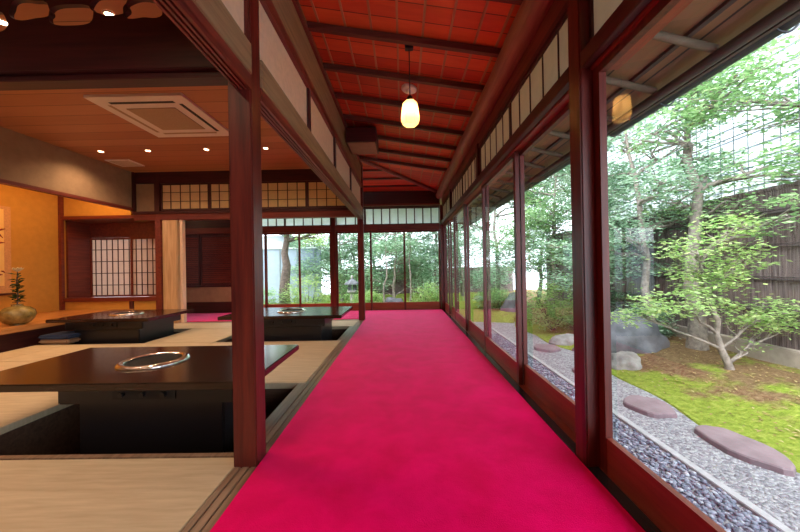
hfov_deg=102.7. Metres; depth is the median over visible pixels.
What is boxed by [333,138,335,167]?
trim
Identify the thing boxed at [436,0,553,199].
trim
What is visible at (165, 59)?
ceiling beam
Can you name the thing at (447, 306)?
window
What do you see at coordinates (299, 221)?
screen
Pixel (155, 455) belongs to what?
trim
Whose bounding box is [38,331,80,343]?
floor cushion
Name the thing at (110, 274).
screen
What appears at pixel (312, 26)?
beam
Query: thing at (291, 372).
mat
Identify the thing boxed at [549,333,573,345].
rock
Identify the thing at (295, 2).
trim
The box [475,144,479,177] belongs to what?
trim
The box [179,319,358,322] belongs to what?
trim
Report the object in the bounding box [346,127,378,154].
vent box
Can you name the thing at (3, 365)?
mat
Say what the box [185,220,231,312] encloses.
wall
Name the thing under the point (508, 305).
rock
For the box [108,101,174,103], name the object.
outlet
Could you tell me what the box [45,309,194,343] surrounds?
table
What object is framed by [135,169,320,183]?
trim
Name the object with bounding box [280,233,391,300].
tree
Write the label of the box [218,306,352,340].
table
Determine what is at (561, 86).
trim
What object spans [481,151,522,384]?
window
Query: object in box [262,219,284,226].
screen
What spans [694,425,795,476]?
stepping stone
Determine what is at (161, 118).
grille
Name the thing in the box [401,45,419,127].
pendant lamp
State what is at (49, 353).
mat
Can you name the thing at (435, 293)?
shrub
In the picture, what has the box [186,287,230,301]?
trim
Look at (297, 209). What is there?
trim
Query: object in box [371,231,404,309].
window
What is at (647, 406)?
stepping stone
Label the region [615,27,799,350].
tree
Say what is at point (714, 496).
pebbles
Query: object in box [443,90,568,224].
trim
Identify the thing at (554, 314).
shrub
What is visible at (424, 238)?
tree
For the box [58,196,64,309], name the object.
trim
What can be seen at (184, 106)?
outlet
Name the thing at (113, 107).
outlet
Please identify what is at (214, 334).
mat
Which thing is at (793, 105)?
tree
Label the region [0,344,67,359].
mat
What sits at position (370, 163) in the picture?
trim
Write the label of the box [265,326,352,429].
trim
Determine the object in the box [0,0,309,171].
ceiling
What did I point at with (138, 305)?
wall
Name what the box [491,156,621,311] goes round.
tree
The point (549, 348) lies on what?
stepping stone
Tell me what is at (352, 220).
screen
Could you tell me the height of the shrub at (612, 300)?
0.962 m
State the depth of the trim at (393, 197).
6.80 m
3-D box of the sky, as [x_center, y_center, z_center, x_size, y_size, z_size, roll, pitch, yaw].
[7.359,-2.198,4.937,0.300,7.010,14.000,-1,0,1]
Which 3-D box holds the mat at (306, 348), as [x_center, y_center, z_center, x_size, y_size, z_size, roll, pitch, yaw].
[-1.561,0.982,3.712,1.615,0.044,0.753,-1,0,1]
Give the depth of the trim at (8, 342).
4.10 m
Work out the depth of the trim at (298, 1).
2.71 m
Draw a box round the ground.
[459,289,546,304]
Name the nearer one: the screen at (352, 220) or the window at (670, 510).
the window at (670, 510)
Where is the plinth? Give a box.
[544,297,799,368]
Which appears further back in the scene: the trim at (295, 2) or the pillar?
the pillar
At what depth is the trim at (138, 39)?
1.52 m
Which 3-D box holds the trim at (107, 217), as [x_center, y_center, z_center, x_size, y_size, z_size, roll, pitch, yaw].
[-5.155,-0.132,5.694,1.710,1.518,0.110,-1,0,1]
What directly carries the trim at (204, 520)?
on the floor
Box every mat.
[0,342,214,361]
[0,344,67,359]
[0,361,36,370]
[0,392,72,434]
[0,458,234,531]
[146,328,231,342]
[174,322,231,331]
[207,340,340,357]
[265,357,326,388]
[332,320,357,328]
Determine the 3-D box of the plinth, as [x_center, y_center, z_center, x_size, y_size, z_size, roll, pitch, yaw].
[4.624,1.164,4.553,0.220,0.380,11.200,-1,0,1]
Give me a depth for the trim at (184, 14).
1.19 m
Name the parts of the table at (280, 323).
control panel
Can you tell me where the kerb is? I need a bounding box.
[491,328,793,531]
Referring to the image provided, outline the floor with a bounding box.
[0,329,346,454]
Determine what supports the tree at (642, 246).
on the moss at (697, 410)
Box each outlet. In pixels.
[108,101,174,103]
[108,105,157,132]
[164,132,216,133]
[180,104,218,130]
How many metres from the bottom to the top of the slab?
0.065 m
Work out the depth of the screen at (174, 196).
5.67 m
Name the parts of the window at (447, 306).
rail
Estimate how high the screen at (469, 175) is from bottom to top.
0.321 m
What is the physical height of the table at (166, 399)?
0.774 m
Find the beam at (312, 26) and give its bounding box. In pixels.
[307,21,500,57]
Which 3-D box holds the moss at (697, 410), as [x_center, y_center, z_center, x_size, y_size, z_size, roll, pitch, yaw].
[3.574,1.250,4.463,2.182,0.185,11.000,-1,0,1]
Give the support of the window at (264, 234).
in the wall at (200, 307)
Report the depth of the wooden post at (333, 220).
6.84 m
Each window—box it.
[262,233,266,307]
[266,233,301,307]
[298,232,331,306]
[336,231,372,310]
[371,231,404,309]
[403,230,440,309]
[443,221,450,313]
[450,215,458,316]
[453,204,467,330]
[466,185,491,344]
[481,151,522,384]
[519,103,575,433]
[593,0,726,531]
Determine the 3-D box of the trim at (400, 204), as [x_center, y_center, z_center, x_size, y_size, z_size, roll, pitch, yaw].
[-2.009,-1.266,6.802,5.700,0.040,0.038,-1,0,1]
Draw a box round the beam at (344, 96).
[334,92,472,116]
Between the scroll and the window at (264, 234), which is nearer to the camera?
the scroll
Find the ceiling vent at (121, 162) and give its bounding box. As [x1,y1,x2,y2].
[105,159,144,166]
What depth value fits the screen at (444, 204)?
6.55 m
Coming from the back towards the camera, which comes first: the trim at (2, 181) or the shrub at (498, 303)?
the shrub at (498, 303)
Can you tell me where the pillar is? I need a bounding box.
[162,220,180,322]
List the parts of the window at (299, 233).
rail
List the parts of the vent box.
underside panel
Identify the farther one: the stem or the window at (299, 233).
the window at (299, 233)
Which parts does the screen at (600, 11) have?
frame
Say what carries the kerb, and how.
on the gravel
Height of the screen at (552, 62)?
0.321 m
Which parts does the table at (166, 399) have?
knob, knob, control panel, knob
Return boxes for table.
[0,344,298,453]
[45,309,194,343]
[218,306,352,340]
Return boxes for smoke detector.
[401,83,416,93]
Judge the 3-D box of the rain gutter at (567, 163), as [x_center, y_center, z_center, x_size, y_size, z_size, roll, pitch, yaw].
[1.978,-1.198,6.285,0.110,0.055,6.400,-1,0,1]
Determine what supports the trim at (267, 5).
on the wall panel
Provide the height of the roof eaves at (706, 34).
0.366 m
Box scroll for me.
[0,206,15,295]
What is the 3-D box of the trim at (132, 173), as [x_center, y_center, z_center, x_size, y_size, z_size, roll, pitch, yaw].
[-4.710,-1.302,5.684,0.060,0.692,0.130,-1,0,1]
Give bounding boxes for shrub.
[263,287,287,303]
[277,272,330,303]
[339,266,382,302]
[346,289,385,302]
[407,281,454,302]
[472,286,510,309]
[526,277,572,330]
[567,285,631,319]
[620,302,680,338]
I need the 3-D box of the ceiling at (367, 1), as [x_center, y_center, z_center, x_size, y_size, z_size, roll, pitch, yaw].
[-0.220,-1.770,1.680,0.016,0.013,8.345,-1,0,1]
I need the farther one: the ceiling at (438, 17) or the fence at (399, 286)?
the fence at (399, 286)
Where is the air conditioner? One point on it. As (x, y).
(159, 114)
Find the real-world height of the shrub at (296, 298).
1.218 m
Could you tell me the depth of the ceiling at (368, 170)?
5.85 m
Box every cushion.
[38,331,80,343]
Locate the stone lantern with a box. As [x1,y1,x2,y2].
[344,275,357,301]
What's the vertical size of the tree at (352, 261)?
5.000 m
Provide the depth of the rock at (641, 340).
4.60 m
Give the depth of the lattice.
4.56 m
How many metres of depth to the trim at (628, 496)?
1.23 m
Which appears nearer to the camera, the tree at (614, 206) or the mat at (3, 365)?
the mat at (3, 365)
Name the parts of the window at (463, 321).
rail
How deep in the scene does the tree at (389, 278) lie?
13.34 m
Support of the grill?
on the table at (166, 399)
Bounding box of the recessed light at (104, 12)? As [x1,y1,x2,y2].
[102,10,115,14]
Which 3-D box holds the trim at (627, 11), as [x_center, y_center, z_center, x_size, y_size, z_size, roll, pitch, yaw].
[0.813,-0.934,-0.580,0.040,0.075,4.049,-1,0,1]
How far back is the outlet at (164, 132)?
4.00 m
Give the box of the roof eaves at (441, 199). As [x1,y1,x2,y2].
[364,199,441,206]
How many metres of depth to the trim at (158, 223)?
5.61 m
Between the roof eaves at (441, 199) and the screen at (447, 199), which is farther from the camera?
the roof eaves at (441, 199)
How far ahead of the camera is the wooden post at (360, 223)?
5.61 m
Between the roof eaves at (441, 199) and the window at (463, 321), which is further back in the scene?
the roof eaves at (441, 199)
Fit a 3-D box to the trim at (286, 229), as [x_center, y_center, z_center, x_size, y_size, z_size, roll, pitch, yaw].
[-3.165,-0.769,6.907,3.369,0.129,0.110,-1,0,1]
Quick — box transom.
[0,0,179,35]
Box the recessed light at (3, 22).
[0,18,7,26]
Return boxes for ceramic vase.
[0,304,36,324]
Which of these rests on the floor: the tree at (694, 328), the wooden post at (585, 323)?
the wooden post at (585, 323)
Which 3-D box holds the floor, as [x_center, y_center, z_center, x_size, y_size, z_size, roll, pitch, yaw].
[-2.758,1.231,2.223,7.600,0.488,9.600,-1,0,1]
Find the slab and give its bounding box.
[0,309,134,334]
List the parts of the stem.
stem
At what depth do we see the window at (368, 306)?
6.86 m
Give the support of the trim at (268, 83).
on the trim at (270, 113)
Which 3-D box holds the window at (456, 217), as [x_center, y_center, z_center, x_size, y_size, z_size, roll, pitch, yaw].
[0.980,0.024,5.786,0.030,1.786,0.730,-1,0,1]
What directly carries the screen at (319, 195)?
on the trim at (339, 213)
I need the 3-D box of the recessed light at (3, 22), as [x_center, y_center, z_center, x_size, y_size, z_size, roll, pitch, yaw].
[-2.759,-1.690,2.221,0.084,0.008,0.084,-1,0,1]
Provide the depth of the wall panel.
2.18 m
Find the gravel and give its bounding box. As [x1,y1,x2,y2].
[323,289,799,531]
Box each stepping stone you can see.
[534,344,560,352]
[623,395,676,418]
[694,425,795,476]
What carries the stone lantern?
on the moss at (477, 314)
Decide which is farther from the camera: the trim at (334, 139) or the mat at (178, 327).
the mat at (178, 327)
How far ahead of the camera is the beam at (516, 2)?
1.93 m
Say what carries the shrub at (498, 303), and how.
on the moss at (477, 314)
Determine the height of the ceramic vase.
0.260 m
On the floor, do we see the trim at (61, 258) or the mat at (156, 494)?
the mat at (156, 494)
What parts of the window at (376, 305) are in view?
rail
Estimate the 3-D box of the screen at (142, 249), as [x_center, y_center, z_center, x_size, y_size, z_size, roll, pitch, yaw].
[-4.716,0.011,6.110,0.845,1.130,0.028,-1,0,1]
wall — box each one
[0,126,131,206]
[0,184,66,312]
[64,197,133,215]
[65,301,155,309]
[66,219,154,297]
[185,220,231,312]
[263,247,321,302]
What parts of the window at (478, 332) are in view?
rail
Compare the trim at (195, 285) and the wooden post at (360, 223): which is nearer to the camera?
the wooden post at (360, 223)
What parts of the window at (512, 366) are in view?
rail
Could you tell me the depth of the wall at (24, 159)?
4.43 m
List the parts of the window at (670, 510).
frame, rail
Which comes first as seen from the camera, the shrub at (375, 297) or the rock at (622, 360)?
the rock at (622, 360)
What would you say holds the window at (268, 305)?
on the trim
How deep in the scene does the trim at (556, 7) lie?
2.29 m
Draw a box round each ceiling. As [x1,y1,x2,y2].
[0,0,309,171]
[134,0,520,191]
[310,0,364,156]
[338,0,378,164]
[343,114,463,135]
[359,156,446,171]
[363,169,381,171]
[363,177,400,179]
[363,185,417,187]
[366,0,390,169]
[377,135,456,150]
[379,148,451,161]
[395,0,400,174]
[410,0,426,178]
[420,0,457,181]
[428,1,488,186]
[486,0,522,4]
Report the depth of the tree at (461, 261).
12.54 m
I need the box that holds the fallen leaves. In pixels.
[543,322,799,454]
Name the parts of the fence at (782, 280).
bamboo rail, bamboo rail, bamboo rail, bamboo rail, bamboo rail, bamboo rail, bamboo rail, bamboo rail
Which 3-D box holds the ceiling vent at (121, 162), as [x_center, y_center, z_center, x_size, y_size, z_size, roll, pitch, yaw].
[-4.402,-1.648,5.127,0.380,0.017,0.320,-1,0,1]
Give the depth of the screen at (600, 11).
1.39 m
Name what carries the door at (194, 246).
in the wall at (200, 307)
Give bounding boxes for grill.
[124,353,181,365]
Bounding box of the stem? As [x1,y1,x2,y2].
[9,267,25,304]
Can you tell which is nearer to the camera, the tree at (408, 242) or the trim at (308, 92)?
the trim at (308, 92)
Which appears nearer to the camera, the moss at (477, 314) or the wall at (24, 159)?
the wall at (24, 159)
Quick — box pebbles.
[492,333,780,531]
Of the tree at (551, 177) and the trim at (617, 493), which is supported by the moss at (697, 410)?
the tree at (551, 177)
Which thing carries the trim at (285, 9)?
on the trim at (267, 5)
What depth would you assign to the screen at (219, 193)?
5.66 m
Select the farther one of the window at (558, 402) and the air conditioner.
the air conditioner
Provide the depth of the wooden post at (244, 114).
1.50 m
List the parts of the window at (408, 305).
rail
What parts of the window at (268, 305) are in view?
rail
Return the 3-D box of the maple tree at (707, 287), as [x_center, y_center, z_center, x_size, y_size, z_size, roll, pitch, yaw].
[3.581,0.348,3.671,2.247,1.884,1.121,-1,0,-6]
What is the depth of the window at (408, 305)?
6.85 m
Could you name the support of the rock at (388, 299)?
on the moss at (477, 314)
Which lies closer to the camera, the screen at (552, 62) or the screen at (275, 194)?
the screen at (552, 62)
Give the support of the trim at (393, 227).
attached to the wooden post at (333, 220)
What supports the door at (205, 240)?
in the wall at (200, 307)
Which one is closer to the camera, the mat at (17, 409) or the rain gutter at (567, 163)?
the mat at (17, 409)
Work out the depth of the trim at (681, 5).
1.21 m
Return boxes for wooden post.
[228,0,265,467]
[331,218,336,306]
[357,164,364,319]
[439,205,447,308]
[567,0,599,466]
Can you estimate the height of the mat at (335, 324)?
0.044 m
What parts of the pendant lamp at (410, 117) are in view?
cord, lamp shade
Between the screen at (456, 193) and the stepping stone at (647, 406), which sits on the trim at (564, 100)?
the screen at (456, 193)
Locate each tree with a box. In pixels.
[275,234,350,285]
[278,234,328,303]
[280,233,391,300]
[311,233,398,293]
[340,232,433,284]
[340,232,437,297]
[365,233,401,301]
[369,228,459,294]
[388,224,469,296]
[392,232,426,301]
[408,209,514,295]
[452,183,557,298]
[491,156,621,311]
[503,169,570,305]
[512,110,677,291]
[525,139,649,265]
[563,55,797,320]
[610,212,799,369]
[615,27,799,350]
[662,32,799,192]
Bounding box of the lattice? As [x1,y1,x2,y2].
[555,77,799,231]
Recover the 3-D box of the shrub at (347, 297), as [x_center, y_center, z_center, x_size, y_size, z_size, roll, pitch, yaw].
[-1.486,0.683,11.339,1.662,1.396,1.808,-1,0,-41]
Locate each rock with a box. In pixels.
[385,297,402,301]
[500,292,515,311]
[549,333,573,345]
[610,310,669,353]
[611,351,641,370]
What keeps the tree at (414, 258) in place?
on the moss at (477, 314)
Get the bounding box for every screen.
[89,238,130,296]
[130,237,155,296]
[161,183,209,210]
[209,182,229,209]
[262,181,306,208]
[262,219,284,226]
[285,218,330,225]
[307,180,345,207]
[336,208,364,225]
[365,207,438,224]
[442,201,445,217]
[446,196,448,213]
[451,176,461,206]
[462,154,475,194]
[480,103,509,172]
[509,11,568,136]
[589,0,622,40]
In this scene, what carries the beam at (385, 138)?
on the trim at (531, 13)
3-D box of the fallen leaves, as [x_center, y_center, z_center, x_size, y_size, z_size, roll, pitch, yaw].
[3.621,1.224,3.845,1.989,0.173,6.056,-1,0,1]
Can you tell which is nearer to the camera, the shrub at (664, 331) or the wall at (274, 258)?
the shrub at (664, 331)
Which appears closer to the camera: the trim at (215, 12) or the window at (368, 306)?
the trim at (215, 12)
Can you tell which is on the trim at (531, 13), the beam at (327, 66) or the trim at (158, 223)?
the beam at (327, 66)
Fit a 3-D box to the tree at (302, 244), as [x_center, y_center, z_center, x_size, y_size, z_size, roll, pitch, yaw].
[-3.767,-1.123,13.687,3.797,5.217,4.572,-1,0,23]
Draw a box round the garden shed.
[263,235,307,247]
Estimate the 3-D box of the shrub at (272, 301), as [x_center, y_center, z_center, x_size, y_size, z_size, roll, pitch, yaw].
[-3.991,0.989,8.947,1.705,0.902,1.499,-1,0,-5]
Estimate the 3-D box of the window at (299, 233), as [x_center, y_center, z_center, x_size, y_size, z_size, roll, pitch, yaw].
[-1.820,0.121,6.882,0.708,1.696,0.030,-1,0,1]
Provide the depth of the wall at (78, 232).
6.04 m
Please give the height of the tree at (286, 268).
4.042 m
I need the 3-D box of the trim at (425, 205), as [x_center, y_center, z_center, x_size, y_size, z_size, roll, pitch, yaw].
[-0.272,-1.262,6.882,2.229,0.026,0.110,-1,0,1]
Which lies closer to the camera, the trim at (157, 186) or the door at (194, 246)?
the trim at (157, 186)
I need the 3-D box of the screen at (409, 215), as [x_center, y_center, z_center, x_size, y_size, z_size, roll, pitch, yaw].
[0.045,-1.072,6.873,1.595,0.361,0.024,-1,0,1]
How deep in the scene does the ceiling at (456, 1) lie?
2.65 m
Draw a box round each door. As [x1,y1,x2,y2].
[185,235,200,285]
[200,235,230,284]
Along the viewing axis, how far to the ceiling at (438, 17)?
2.72 m
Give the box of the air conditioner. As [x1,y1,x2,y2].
[83,93,228,136]
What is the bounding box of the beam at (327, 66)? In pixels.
[323,63,484,92]
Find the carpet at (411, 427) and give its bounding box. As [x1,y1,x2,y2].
[187,309,644,531]
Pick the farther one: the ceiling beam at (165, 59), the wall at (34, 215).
the wall at (34, 215)
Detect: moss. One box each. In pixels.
[274,293,513,322]
[491,304,799,472]
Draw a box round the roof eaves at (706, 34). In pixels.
[455,0,799,227]
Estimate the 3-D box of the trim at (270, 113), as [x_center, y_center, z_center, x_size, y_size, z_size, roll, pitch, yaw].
[-0.713,-0.854,3.607,0.073,0.065,4.002,-1,0,1]
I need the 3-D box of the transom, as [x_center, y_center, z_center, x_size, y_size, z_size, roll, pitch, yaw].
[-2.759,-1.235,1.570,3.876,0.303,0.022,-1,0,1]
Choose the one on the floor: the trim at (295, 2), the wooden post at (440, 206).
the wooden post at (440, 206)
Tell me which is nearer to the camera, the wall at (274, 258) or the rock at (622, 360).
the rock at (622, 360)
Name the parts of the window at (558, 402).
rail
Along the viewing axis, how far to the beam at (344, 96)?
3.36 m
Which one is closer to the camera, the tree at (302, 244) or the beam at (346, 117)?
the beam at (346, 117)
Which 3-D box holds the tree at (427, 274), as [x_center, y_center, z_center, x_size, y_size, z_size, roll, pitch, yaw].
[1.239,-1.008,12.116,3.481,4.782,4.191,-1,0,-11]
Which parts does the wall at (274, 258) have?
post, cap rail, post, post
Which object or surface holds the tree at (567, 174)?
on the moss at (697, 410)
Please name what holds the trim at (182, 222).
attached to the wall at (138, 305)
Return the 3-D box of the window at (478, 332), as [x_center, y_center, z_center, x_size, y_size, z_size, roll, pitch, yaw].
[0.963,0.019,3.999,0.030,1.786,1.105,-1,0,1]
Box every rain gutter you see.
[469,138,607,225]
[609,14,799,136]
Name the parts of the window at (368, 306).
rail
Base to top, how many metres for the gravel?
0.050 m
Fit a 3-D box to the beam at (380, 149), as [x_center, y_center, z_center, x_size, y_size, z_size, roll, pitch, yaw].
[0.071,-1.694,4.835,1.490,0.292,0.040,-1,0,1]
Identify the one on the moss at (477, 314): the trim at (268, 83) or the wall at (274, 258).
the wall at (274, 258)
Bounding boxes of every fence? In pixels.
[339,267,512,293]
[545,181,799,349]
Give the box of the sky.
[607,23,799,218]
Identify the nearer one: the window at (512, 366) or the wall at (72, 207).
the window at (512, 366)
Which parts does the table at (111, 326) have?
control panel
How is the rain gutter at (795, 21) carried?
attached to the roof eaves at (706, 34)
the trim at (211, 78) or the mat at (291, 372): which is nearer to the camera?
the trim at (211, 78)
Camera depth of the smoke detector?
3.07 m
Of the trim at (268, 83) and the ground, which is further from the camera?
the ground
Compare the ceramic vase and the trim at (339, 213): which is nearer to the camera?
the ceramic vase
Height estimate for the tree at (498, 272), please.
5.012 m
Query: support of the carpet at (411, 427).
on the floor
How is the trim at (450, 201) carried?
on the trim at (564, 100)
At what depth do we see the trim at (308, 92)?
2.48 m
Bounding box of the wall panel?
[259,1,360,204]
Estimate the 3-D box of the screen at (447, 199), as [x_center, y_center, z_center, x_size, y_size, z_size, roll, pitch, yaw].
[0.906,-1.120,5.906,0.024,0.321,0.578,-1,0,1]
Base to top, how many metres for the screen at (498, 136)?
0.321 m
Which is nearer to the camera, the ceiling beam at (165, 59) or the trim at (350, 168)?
the ceiling beam at (165, 59)
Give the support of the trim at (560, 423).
on the floor
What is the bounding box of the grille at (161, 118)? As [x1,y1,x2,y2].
[127,108,204,129]
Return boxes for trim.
[0,31,195,50]
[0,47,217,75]
[0,71,227,90]
[0,179,132,209]
[0,324,74,352]
[0,453,233,459]
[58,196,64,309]
[62,215,155,301]
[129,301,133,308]
[130,172,136,211]
[132,208,348,213]
[134,210,355,220]
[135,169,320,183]
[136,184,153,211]
[152,0,250,88]
[154,172,160,210]
[155,220,163,308]
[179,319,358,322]
[180,220,186,322]
[181,320,363,531]
[185,226,330,233]
[186,285,230,287]
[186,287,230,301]
[192,0,251,73]
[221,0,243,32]
[259,0,361,187]
[260,60,362,214]
[260,88,362,219]
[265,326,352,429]
[271,0,360,180]
[292,0,361,165]
[298,1,347,125]
[306,88,310,130]
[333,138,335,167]
[335,224,439,231]
[340,205,439,207]
[350,168,351,190]
[361,160,436,191]
[363,191,439,203]
[363,203,439,205]
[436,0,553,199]
[441,67,568,224]
[442,0,566,202]
[442,309,575,454]
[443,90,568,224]
[449,189,451,210]
[450,314,575,442]
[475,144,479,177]
[580,0,651,67]
[587,467,661,531]
[590,0,692,69]
[599,467,663,531]
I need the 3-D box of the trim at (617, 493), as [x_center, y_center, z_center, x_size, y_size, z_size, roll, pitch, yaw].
[0.848,0.915,-0.586,0.051,0.036,4.049,-1,0,1]

